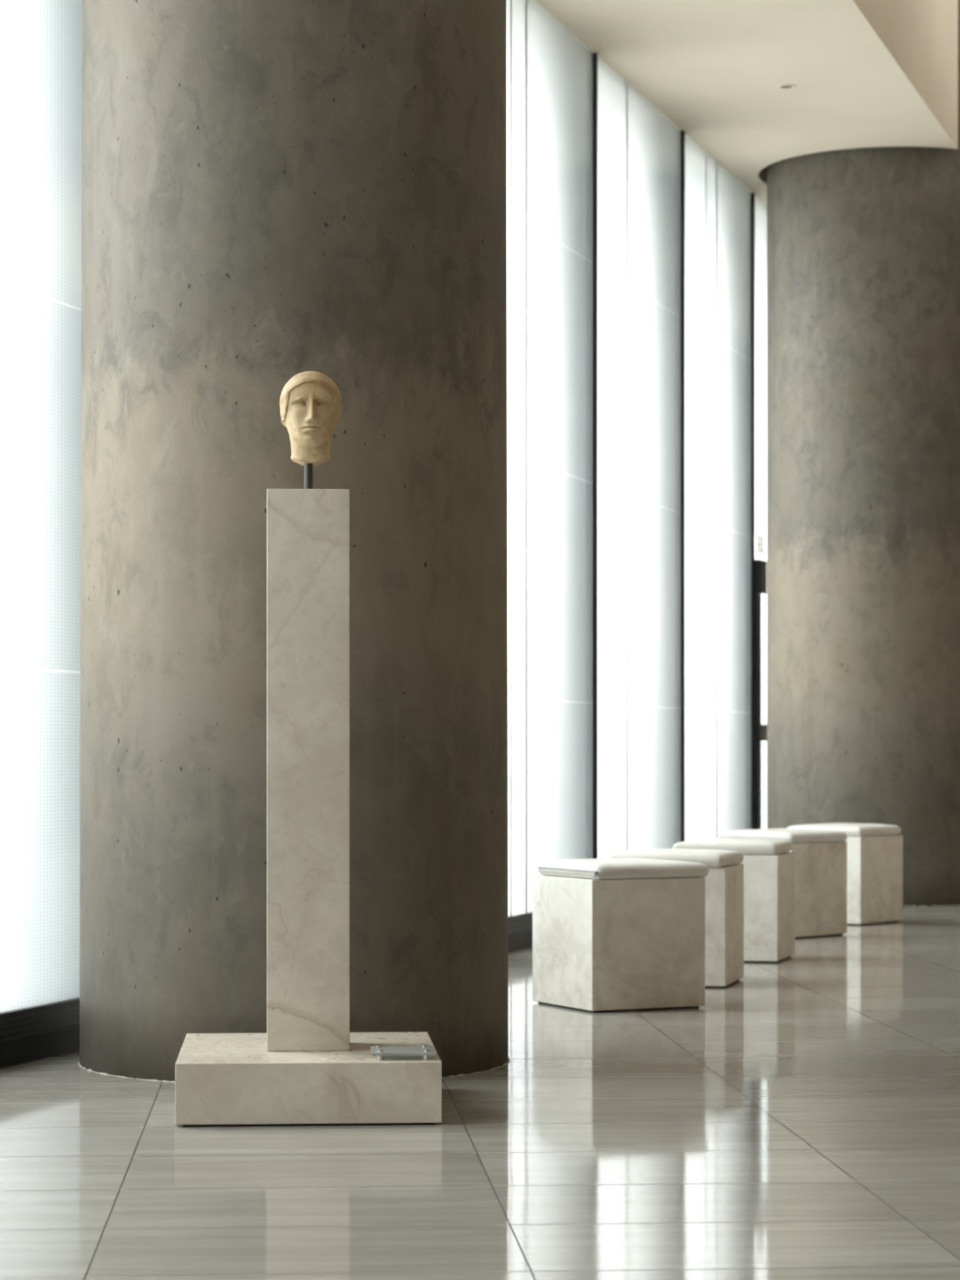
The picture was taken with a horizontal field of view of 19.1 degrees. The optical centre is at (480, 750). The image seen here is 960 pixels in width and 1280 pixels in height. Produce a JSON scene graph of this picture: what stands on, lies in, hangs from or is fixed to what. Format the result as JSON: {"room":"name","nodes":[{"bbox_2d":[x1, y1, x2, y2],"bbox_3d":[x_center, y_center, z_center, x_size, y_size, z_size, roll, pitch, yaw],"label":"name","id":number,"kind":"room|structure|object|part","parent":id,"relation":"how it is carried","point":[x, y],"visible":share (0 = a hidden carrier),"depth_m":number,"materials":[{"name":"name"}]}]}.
{"room":"museum","nodes":[
{"label":"museum","id":0,"kind":"room"},
{"bbox_2d":[0,905,959,1279],"bbox_3d":[7.454,1.075,12.526,15.020,0.150,49.000,0,0,18],"label":"floor","id":1,"kind":"structure","parent":0,"point":[801,1121],"depth_m":7.00,"materials":[{"name":"tile"}]},
{"bbox_2d":[77,0,510,1082],"bbox_3d":[-0.599,-2.249,9.237,1.393,6.499,1.390,0,0,-21],"label":"concrete column","id":2,"kind":"structure","parent":1,"relation":"on","point":[273,192],"depth_m":8.66,"materials":[{"name":"grey concrete"}]},
{"bbox_2d":[174,463,442,1127],"bbox_3d":[-0.482,0.097,8.020,0.710,1.806,0.813,0,0,-4],"label":"stone pedestal","id":3,"kind":"object","parent":1,"relation":"on","point":[308,1067],"visible":1,"depth_m":7.90,"materials":[{"name":"stone"}]},
{"bbox_3d":[-0.481,-0.765,8.013,0.024,0.082,0.024,0,0,-4],"label":"mounting rod","id":4,"kind":"part","parent":3,"relation":"part of","materials":[{"name":"grey metal"}]},
{"bbox_2d":[279,371,342,465],"bbox_3d":[-0.474,-0.934,8.009,0.176,0.262,0.230,0,0,-5],"label":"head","id":5,"kind":"object","parent":3,"relation":"on","point":[311,403],"visible":1,"depth_m":7.94},
{"bbox_2d":[370,1044,435,1059],"bbox_3d":[-0.209,0.817,7.753,0.169,0.026,0.187,0,0,-4],"label":"plaque","id":6,"kind":"object","parent":3,"relation":"on","point":[380,1051],"visible":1,"depth_m":7.69,"materials":[{"name":"clear glass"}]},
{"bbox_2d":[532,857,708,1012],"bbox_3d":[0.554,0.712,11.237,0.523,0.577,0.510,0,0,-26],"label":"stool","id":7,"kind":"object","parent":1,"relation":"on","point":[621,933],"visible":1,"depth_m":11.04,"materials":[{"name":"stone"}]},
{"bbox_2d":[538,857,708,879],"bbox_3d":[0.560,0.458,11.240,0.506,0.070,0.506,0,0,-27],"label":"seat cushion","id":8,"kind":"object","parent":7,"relation":"on","point":[621,868],"depth_m":11.06,"materials":[{"name":"white leather"}]},
{"bbox_2d":[607,848,744,988],"bbox_3d":[0.846,0.712,12.332,0.518,0.577,0.520,0,0,14],"label":"stool","id":9,"kind":"object","parent":1,"relation":"on","point":[724,879],"visible":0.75,"depth_m":12.08,"materials":[{"name":"grey stone"}]},
{"bbox_2d":[607,848,743,867],"bbox_3d":[0.845,0.458,12.331,0.506,0.070,0.506,0,0,16],"label":"seat cushion","id":10,"kind":"object","parent":9,"relation":"on","point":[710,858],"depth_m":12.13,"materials":[{"name":"white leather"}]},
{"bbox_2d":[672,837,795,962],"bbox_3d":[1.220,0.712,13.777,0.517,0.577,0.512,0,0,16],"label":"stool","id":11,"kind":"object","parent":1,"relation":"on","point":[769,864],"visible":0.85,"depth_m":13.51,"materials":[{"name":"grey stone"}]},
{"bbox_2d":[672,837,791,855],"bbox_3d":[1.219,0.458,13.778,0.506,0.070,0.506,0,0,15],"label":"seat cushion","id":12,"kind":"object","parent":11,"relation":"on","point":[747,846],"depth_m":13.56,"materials":[{"name":"white leather"}]},
{"bbox_2d":[719,828,847,938],"bbox_3d":[1.648,0.712,15.536,0.515,0.577,0.514,0,0,43],"label":"stool","id":13,"kind":"object","parent":1,"relation":"on","point":[821,855],"visible":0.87,"depth_m":15.38,"materials":[{"name":"grey stone"}]},
{"bbox_2d":[719,828,846,843],"bbox_3d":[1.648,0.458,15.535,0.506,0.070,0.506,0,0,44],"label":"seat cushion","id":14,"kind":"object","parent":13,"relation":"on","point":[793,835],"depth_m":15.37,"materials":[{"name":"white leather"}]},
{"bbox_2d":[786,822,902,925],"bbox_3d":[2.126,0.712,16.724,0.514,0.577,0.513,0,0,37],"label":"stool","id":15,"kind":"object","parent":1,"relation":"on","point":[875,852],"visible":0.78,"depth_m":16.51,"materials":[{"name":"grey stone"}]},
{"bbox_2d":[786,822,901,837],"bbox_3d":[2.126,0.458,16.724,0.506,0.070,0.506,0,0,36],"label":"seat cushion","id":16,"kind":"object","parent":15,"relation":"on","point":[851,829],"depth_m":16.55,"materials":[{"name":"white leather"}]},
{"bbox_2d":[767,0,959,906],"bbox_3d":[2.714,-2.249,19.187,1.583,6.499,1.581,0,0,-21],"label":"concrete column","id":17,"kind":"structure","parent":1,"relation":"on","point":[864,243],"depth_m":18.47,"materials":[{"name":"grey concrete"}]},
{"bbox_2d":[533,0,957,206],"bbox_3d":[1.013,-4.689,14.559,1.612,1.618,49.000,0,0,18],"label":"ceiling","id":18,"kind":"structure","parent":0,"point":[864,73],"depth_m":16.54,"materials":[{"name":"beige paint"}]},
{"bbox_2d":[777,83,796,89],"bbox_3d":[1.791,-3.877,16.686,0.112,0.006,0.112,0,0,0],"label":"recessed light","id":19,"kind":"object","parent":18,"relation":"in","point":[786,86],"visible":1,"depth_m":16.69,"materials":[{"name":"beige paint"}]},
{"bbox_3d":[0.134,-4.690,14.837,0.228,1.620,49.000,0,0,18],"label":"wall","id":20,"kind":"structure","parent":0,"visible":0},
{"bbox_2d":[0,0,81,1068],"bbox_3d":[-1.858,-1.540,8.496,0.672,5.080,3.050,0,0,35],"label":"window","id":21,"kind":"structure","parent":20,"relation":"in","point":[41,40],"depth_m":9.31,"materials":[{"name":"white glass"}]},
{"bbox_3d":[-1.564,0.874,8.922,0.061,0.087,2.090,0,0,18],"label":"sill rail","id":22,"kind":"part","parent":21,"relation":"part of","materials":[{"name":"black metal"}]},
{"bbox_2d":[506,0,593,951],"bbox_3d":[0.030,-1.540,14.475,0.672,5.080,3.050,0,0,35],"label":"window","id":23,"kind":"structure","parent":20,"relation":"in","point":[549,72],"depth_m":15.02,"materials":[{"name":"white glass"}]},
{"bbox_3d":[0.113,-1.524,14.278,0.016,4.708,0.736,0,0,18],"label":"glass pane","id":24,"kind":"part","parent":23,"relation":"part of","materials":[{"name":"white glass"}]},
{"bbox_3d":[0.324,0.874,14.901,0.061,0.087,2.090,0,0,18],"label":"sill rail","id":25,"kind":"part","parent":23,"relation":"part of","materials":[{"name":"black metal"}]},
{"bbox_2d":[593,52,680,858],"bbox_3d":[0.659,-1.540,16.468,0.672,5.080,3.050,0,0,35],"label":"window","id":26,"kind":"structure","parent":20,"relation":"in","point":[637,149],"depth_m":16.80,"materials":[{"name":"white glass"}]},
{"bbox_3d":[0.736,-1.524,16.252,0.016,4.708,0.696,0,0,18],"label":"glass pane","id":27,"kind":"part","parent":26,"relation":"part of","materials":[{"name":"white glass"}]},
{"bbox_3d":[1.049,-1.524,17.243,0.016,4.708,1.326,0,0,18],"label":"glass pane","id":28,"kind":"part","parent":26,"relation":"part of","materials":[{"name":"white glass"}]},
{"bbox_2d":[680,130,750,842],"bbox_3d":[1.288,-1.540,18.461,0.672,5.080,3.050,0,0,35],"label":"window","id":29,"kind":"structure","parent":20,"relation":"in","point":[716,207],"depth_m":18.80,"materials":[{"name":"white glass"}]},
{"bbox_3d":[1.403,-1.524,18.365,0.016,4.708,0.946,0,0,18],"label":"glass pane","id":30,"kind":"part","parent":29,"relation":"part of","materials":[{"name":"white glass"}]},
{"bbox_3d":[1.716,-1.524,19.355,0.016,4.708,1.076,0,0,18],"label":"glass pane","id":31,"kind":"part","parent":29,"relation":"part of","materials":[{"name":"white glass"}]},
{"bbox_2d":[750,192,767,829],"bbox_3d":[1.917,-1.540,20.454,0.672,5.080,3.050,0,0,35],"label":"window","id":32,"kind":"structure","parent":20,"relation":"in","point":[759,210],"depth_m":20.14,"materials":[{"name":"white glass"}]},
{"bbox_2d":[756,533,763,556],"bbox_3d":[1.966,-1.448,20.055,0.004,0.145,0.250,0,0,18],"label":"safety sign","id":33,"kind":"object","parent":32,"relation":"attached to","point":[759,538],"visible":1,"depth_m":20.04,"materials":[{"name":"white"}]},
{"bbox_2d":[757,536,762,551],"bbox_3d":[1.967,-1.448,20.054,0.002,0.095,0.178,0,0,18],"label":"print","id":34,"kind":"object","parent":33,"relation":"attached to","point":[758,537],"depth_m":19.99},
{"bbox_2d":[754,559,767,829],"bbox_3d":[2.077,-0.165,20.364,0.066,2.330,1.050,0,0,18],"label":"door","id":35,"kind":"structure","parent":32,"relation":"attached to","point":[760,730],"depth_m":19.88,"materials":[{"name":"black"}]},
{"bbox_3d":[1.927,-0.165,19.929,0.042,2.330,0.130,0,0,18],"label":"post","id":36,"kind":"part","parent":35,"relation":"part of","materials":[{"name":"black metal"}]}
]}

